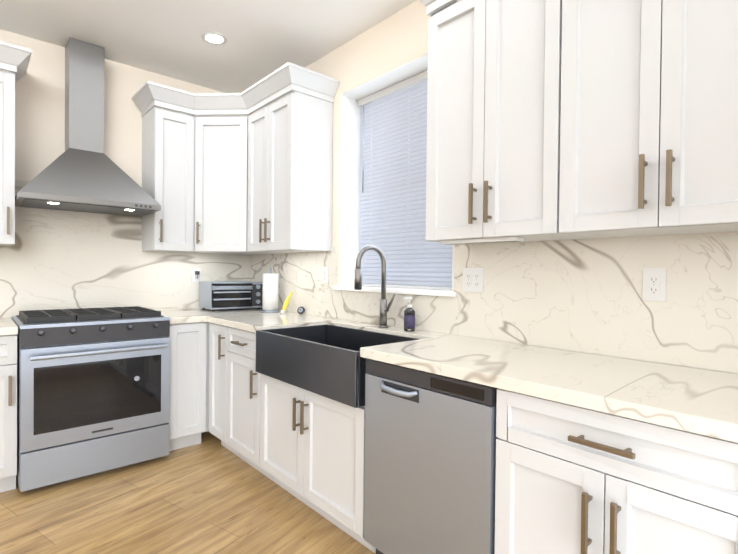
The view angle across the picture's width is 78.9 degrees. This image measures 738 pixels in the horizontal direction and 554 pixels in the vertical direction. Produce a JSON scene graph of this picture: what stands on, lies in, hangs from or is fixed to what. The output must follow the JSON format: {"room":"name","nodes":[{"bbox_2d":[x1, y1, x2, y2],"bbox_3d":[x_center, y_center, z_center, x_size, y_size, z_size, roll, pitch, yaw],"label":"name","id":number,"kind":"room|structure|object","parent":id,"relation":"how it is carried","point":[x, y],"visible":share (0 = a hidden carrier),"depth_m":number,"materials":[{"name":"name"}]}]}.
{"room":"kitchen","nodes":[
{"label":"kitchen","id":0,"kind":"room"},
{"bbox_2d":[0,29,250,317],"bbox_3d":[-2.560,-0.197,2.739,4.500,2.740,0.120,0,1,-42],"label":"wall","id":1,"kind":"structure","parent":0,"point":[40,116],"depth_m":3.04,"materials":[{"name":"paint"}]},
{"bbox_2d":[0,70,14,245],"bbox_3d":[-2.341,-0.698,2.592,0.452,1.010,0.367,0,1,-42],"label":"upper cabinet","id":2,"kind":"object","parent":1,"relation":"attached to","point":[7,158],"visible":1,"depth_m":2.61,"materials":[{"name":"white wood"}]},
{"bbox_2d":[0,41,31,81],"bbox_3d":[-2.326,-1.268,2.575,0.595,0.130,0.397,0,1,-42],"label":"crown molding","id":3,"kind":"structure","parent":2,"relation":"on","point":[15,59],"depth_m":2.60,"materials":[{"name":"white wood"}]},
{"bbox_2d":[15,37,160,216],"bbox_3d":[-1.838,-1.002,2.944,0.756,1.115,0.499,0,1,-42],"label":"range hood","id":4,"kind":"object","parent":1,"relation":"attached to","point":[83,172],"visible":1,"depth_m":2.94,"materials":[{"name":"silver metal"}]},
{"bbox_2d":[0,180,247,318],"bbox_3d":[-2.037,-0.126,3.114,2.580,1.000,0.011,0,1,-42],"label":"backsplash","id":5,"kind":"structure","parent":1,"relation":"attached to","point":[58,259],"depth_m":3.18,"materials":[{"name":"stone"}]},
{"bbox_2d":[192,268,200,281],"bbox_3d":[-1.399,-0.015,3.650,0.072,0.117,0.034,0,1,-42],"label":"outlet","id":6,"kind":"object","parent":5,"relation":"attached to","point":[196,274],"visible":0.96,"depth_m":3.65,"materials":[{"name":"white plastic"}]},
{"bbox_2d":[142,106,193,251],"bbox_3d":[-1.494,-0.698,3.342,0.273,1.010,0.367,0,1,-42],"label":"upper cabinet","id":7,"kind":"object","parent":1,"relation":"attached to","point":[167,160],"visible":1,"depth_m":3.25,"materials":[{"name":"white wood"}]},
{"bbox_2d":[205,322,209,431],"bbox_3d":[-1.103,0.692,3.562,0.618,0.774,0.596,0,1,-42],"label":"base cabinet","id":8,"kind":"object","parent":1,"relation":"attached to","point":[207,389],"visible":0.07,"depth_m":3.14,"materials":[{"name":"white wood"}]},
{"bbox_2d":[180,115,279,254],"bbox_3d":[-1.083,-0.696,3.545,0.613,1.010,0.608,0,1,-42],"label":"upper cabinet","id":9,"kind":"object","parent":1,"relation":"attached to","point":[220,182],"visible":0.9,"depth_m":3.33,"materials":[{"name":"white wood"}]},
{"bbox_2d":[132,62,339,116],"bbox_3d":[-0.981,-1.261,3.172,0.957,0.130,1.287,0,1,-42],"label":"crown molding","id":10,"kind":"structure","parent":9,"relation":"on","point":[275,85],"depth_m":3.14,"materials":[{"name":"white wood"}]},
{"bbox_2d":[0,431,374,553],"bbox_3d":[-0.784,1.242,0.733,4.500,0.060,5.520,0,1,-42],"label":"floor","id":11,"kind":"structure","parent":0,"point":[209,494],"depth_m":2.25,"materials":[{"name":"brown wood"}]},
{"bbox_2d":[0,334,16,492],"bbox_3d":[-2.263,0.742,2.496,0.450,0.874,0.657,0,1,-42],"label":"base cabinet","id":12,"kind":"object","parent":11,"relation":"on","point":[8,408],"visible":0.98,"depth_m":2.40,"materials":[{"name":"white wood"}]},
{"bbox_2d":[0,317,17,334],"bbox_3d":[-2.266,0.284,2.492,0.463,0.040,0.627,0,1,-42],"label":"countertop","id":13,"kind":"structure","parent":12,"relation":"on","point":[7,325],"depth_m":2.41,"materials":[{"name":"stone"}]},
{"bbox_2d":[12,306,169,491],"bbox_3d":[-1.768,0.701,2.865,0.768,0.958,0.728,0,1,-42],"label":"range","id":14,"kind":"object","parent":11,"relation":"on","point":[93,390],"visible":1,"depth_m":2.61,"materials":[{"name":"silver metal"}]},
{"bbox_2d":[168,322,206,450],"bbox_3d":[-1.426,0.742,3.261,0.256,0.874,0.620,0,1,-42],"label":"base cabinet","id":15,"kind":"object","parent":11,"relation":"on","point":[188,361],"visible":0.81,"depth_m":3.05,"materials":[{"name":"white wood"}]},
{"bbox_2d":[160,309,203,323],"bbox_3d":[-1.423,0.284,3.236,0.228,0.040,0.630,0,1,-42],"label":"countertop","id":16,"kind":"structure","parent":15,"relation":"on","point":[184,315],"depth_m":3.08,"materials":[{"name":"stone"}]},
{"bbox_2d":[209,323,239,456],"bbox_3d":[-0.798,0.750,3.188,0.657,0.874,0.284,0,1,-42],"label":"base cabinet","id":17,"kind":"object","parent":11,"relation":"on","point":[218,350],"depth_m":3.02,"materials":[{"name":"white wood"}]},
{"bbox_2d":[227,327,272,480],"bbox_3d":[-0.555,0.755,2.914,0.657,0.874,0.434,0,1,-42],"label":"base cabinet","id":18,"kind":"object","parent":11,"relation":"on","point":[243,407],"visible":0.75,"depth_m":2.73,"materials":[{"name":"white wood"}]},
{"bbox_2d":[256,324,418,553],"bbox_3d":[-0.106,0.753,2.408,0.658,0.897,0.905,0,1,-42],"label":"base cabinet","id":19,"kind":"object","parent":11,"relation":"on","point":[312,416],"visible":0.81,"depth_m":2.17,"materials":[{"name":"white wood"}]},
{"bbox_2d":[192,308,737,442],"bbox_3d":[0.069,0.310,2.209,0.645,0.040,4.147,0,1,-42],"label":"countertop","id":20,"kind":"structure","parent":19,"relation":"on","point":[704,402],"depth_m":1.44,"materials":[{"name":"stone"}]},
{"bbox_2d":[199,281,262,310],"bbox_3d":[-1.111,0.150,3.646,0.430,0.225,0.333,0,1,-38],"label":"toaster oven","id":21,"kind":"object","parent":20,"relation":"on","point":[213,295],"visible":0.94,"depth_m":3.54,"materials":[{"name":"grey metal"}]},
{"bbox_2d":[260,267,279,312],"bbox_3d":[-0.759,0.097,3.458,0.150,0.343,0.150,0,1,-42],"label":"paper towel holder","id":22,"kind":"object","parent":20,"relation":"on","point":[270,292],"visible":1,"depth_m":3.41,"materials":[{"name":"white paper"}]},
{"bbox_2d":[280,292,292,313],"bbox_3d":[-0.612,0.193,3.337,0.127,0.162,0.066,0,1,-42],"label":"dish brush","id":23,"kind":"object","parent":20,"relation":"on","point":[285,305],"visible":1,"depth_m":3.32,"materials":[{"name":"yellow plastic"}]},
{"bbox_2d":[297,307,304,313],"bbox_3d":[-0.495,0.244,3.273,0.046,0.057,0.057,0,1,-42],"label":"stopper","id":24,"kind":"object","parent":20,"relation":"on","point":[300,310],"visible":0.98,"depth_m":3.26,"materials":[{"name":"grey metal"}]},
{"bbox_2d":[354,245,395,327],"bbox_3d":[0.040,0.055,2.465,0.240,0.464,0.135,0,1,-42],"label":"faucet","id":25,"kind":"object","parent":20,"relation":"on","point":[384,308],"visible":1,"depth_m":2.53,"materials":[{"name":"silver metal"}]},
{"bbox_2d":[403,297,414,330],"bbox_3d":[0.213,0.198,2.410,0.075,0.182,0.061,0,1,-42],"label":"soap bottle","id":26,"kind":"object","parent":20,"relation":"on","point":[409,318],"visible":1,"depth_m":2.39,"materials":[{"name":"purple plastic"}]},
{"bbox_2d":[364,359,498,553],"bbox_3d":[0.396,0.779,1.828,0.641,0.868,0.606,0,1,-42],"label":"dishwasher","id":27,"kind":"object","parent":11,"relation":"on","point":[430,465],"visible":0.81,"depth_m":1.60,"materials":[{"name":"grey metal"}]},
{"bbox_2d":[495,389,737,553],"bbox_3d":[0.824,0.785,1.357,0.657,0.874,0.649,0,1,-42],"label":"base cabinet","id":28,"kind":"object","parent":11,"relation":"on","point":[571,479],"visible":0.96,"depth_m":1.16,"materials":[{"name":"white wood"}]},
{"bbox_2d":[0,0,416,92],"bbox_3d":[-0.755,-1.567,0.703,4.500,0.080,5.520,0,1,-42],"label":"ceiling","id":29,"kind":"structure","parent":0,"point":[265,38],"depth_m":2.81,"materials":[{"name":"paint"}]},
{"bbox_2d":[201,32,226,44],"bbox_3d":[-1.004,-1.548,2.914,0.160,0.009,0.160,0,1,-42],"label":"recessed light","id":30,"kind":"object","parent":29,"relation":"in","point":[214,38],"visible":1,"depth_m":2.91,"materials":[{"name":"white plastic"}]},
{"bbox_2d":[251,0,736,373],"bbox_3d":[0.842,-0.155,2.065,0.300,2.740,5.400,0,1,-42],"label":"wall","id":31,"kind":"structure","parent":0,"point":[389,51],"depth_m":2.98,"materials":[{"name":"paint"}]},
{"bbox_2d":[247,91,332,252],"bbox_3d":[-0.587,-0.687,3.171,0.367,1.010,0.603,0,1,-42],"label":"upper cabinet","id":32,"kind":"object","parent":31,"relation":"attached to","point":[290,146],"visible":1,"depth_m":3.00,"materials":[{"name":"white wood"}]},
{"bbox_2d":[332,286,455,296],"bbox_3d":[0.176,0.081,2.715,0.235,0.024,1.010,0,1,-42],"label":"window sill","id":33,"kind":"structure","parent":31,"relation":"attached to","point":[430,292],"depth_m":2.56,"materials":[{"name":"paint"}]},
{"bbox_2d":[248,232,737,373],"bbox_3d":[0.342,0.048,2.394,0.012,0.485,4.250,0,1,-42],"label":"backsplash","id":34,"kind":"structure","parent":31,"relation":"attached to","point":[582,295],"depth_m":1.81,"materials":[{"name":"stone"}]},
{"bbox_2d":[322,267,327,283],"bbox_3d":[-0.307,-0.013,3.110,0.008,0.117,0.072,0,1,-42],"label":"electrical outlet","id":35,"kind":"object","parent":34,"relation":"attached to","point":[324,275],"visible":1,"depth_m":3.10,"materials":[{"name":"white plastic"}]},
{"bbox_2d":[463,268,483,291],"bbox_3d":[0.507,0.014,2.191,0.008,0.117,0.119,0,1,-42],"label":"electrical outlet","id":36,"kind":"object","parent":34,"relation":"attached to","point":[473,279],"visible":1,"depth_m":2.18,"materials":[{"name":"white plastic"}]},
{"bbox_2d":[643,268,665,301],"bbox_3d":[1.023,0.028,1.609,0.008,0.117,0.072,0,1,-42],"label":"electrical outlet","id":37,"kind":"object","parent":34,"relation":"attached to","point":[654,284],"visible":1,"depth_m":1.60,"materials":[{"name":"white plastic"}]},
{"bbox_2d":[426,0,594,244],"bbox_3d":[0.563,-0.661,1.871,0.367,1.010,0.603,0,1,-42],"label":"upper cabinet","id":38,"kind":"object","parent":31,"relation":"attached to","point":[493,115],"visible":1,"depth_m":1.74,"materials":[{"name":"white wood"}]},
{"bbox_2d":[419,0,456,16],"bbox_3d":[0.962,-1.222,1.401,0.397,0.130,1.962,0,1,-42],"label":"crown molding","id":39,"kind":"structure","parent":38,"relation":"on","point":[433,7],"depth_m":1.97,"materials":[{"name":"white wood"}]},
{"bbox_2d":[442,237,523,244],"bbox_3d":[0.461,-0.148,1.861,0.060,0.017,0.360,0,1,-42],"label":"under-cabinet light","id":40,"kind":"object","parent":38,"relation":"attached to","point":[486,240],"visible":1,"depth_m":1.81,"materials":[{"name":"white plastic"}]},
{"bbox_2d":[559,0,737,237],"bbox_3d":[0.966,-0.652,1.416,0.367,1.010,0.603,0,1,-42],"label":"upper cabinet","id":41,"kind":"object","parent":31,"relation":"attached to","point":[649,122],"visible":0.98,"depth_m":1.35,"materials":[{"name":"white wood"}]},
{"bbox_3d":[0.295,-0.573,2.808,0.065,1.284,0.938,0,1,-42],"label":"window","id":42,"kind":"structure","parent":0,"visible":0},
{"bbox_2d":[358,70,452,289],"bbox_3d":[0.239,-0.572,2.758,0.041,1.277,0.926,0,1,-42],"label":"window blinds","id":43,"kind":"object","parent":42,"relation":"attached to","point":[392,168],"visible":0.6,"depth_m":2.82,"materials":[{"name":"white plastic"}]}
]}

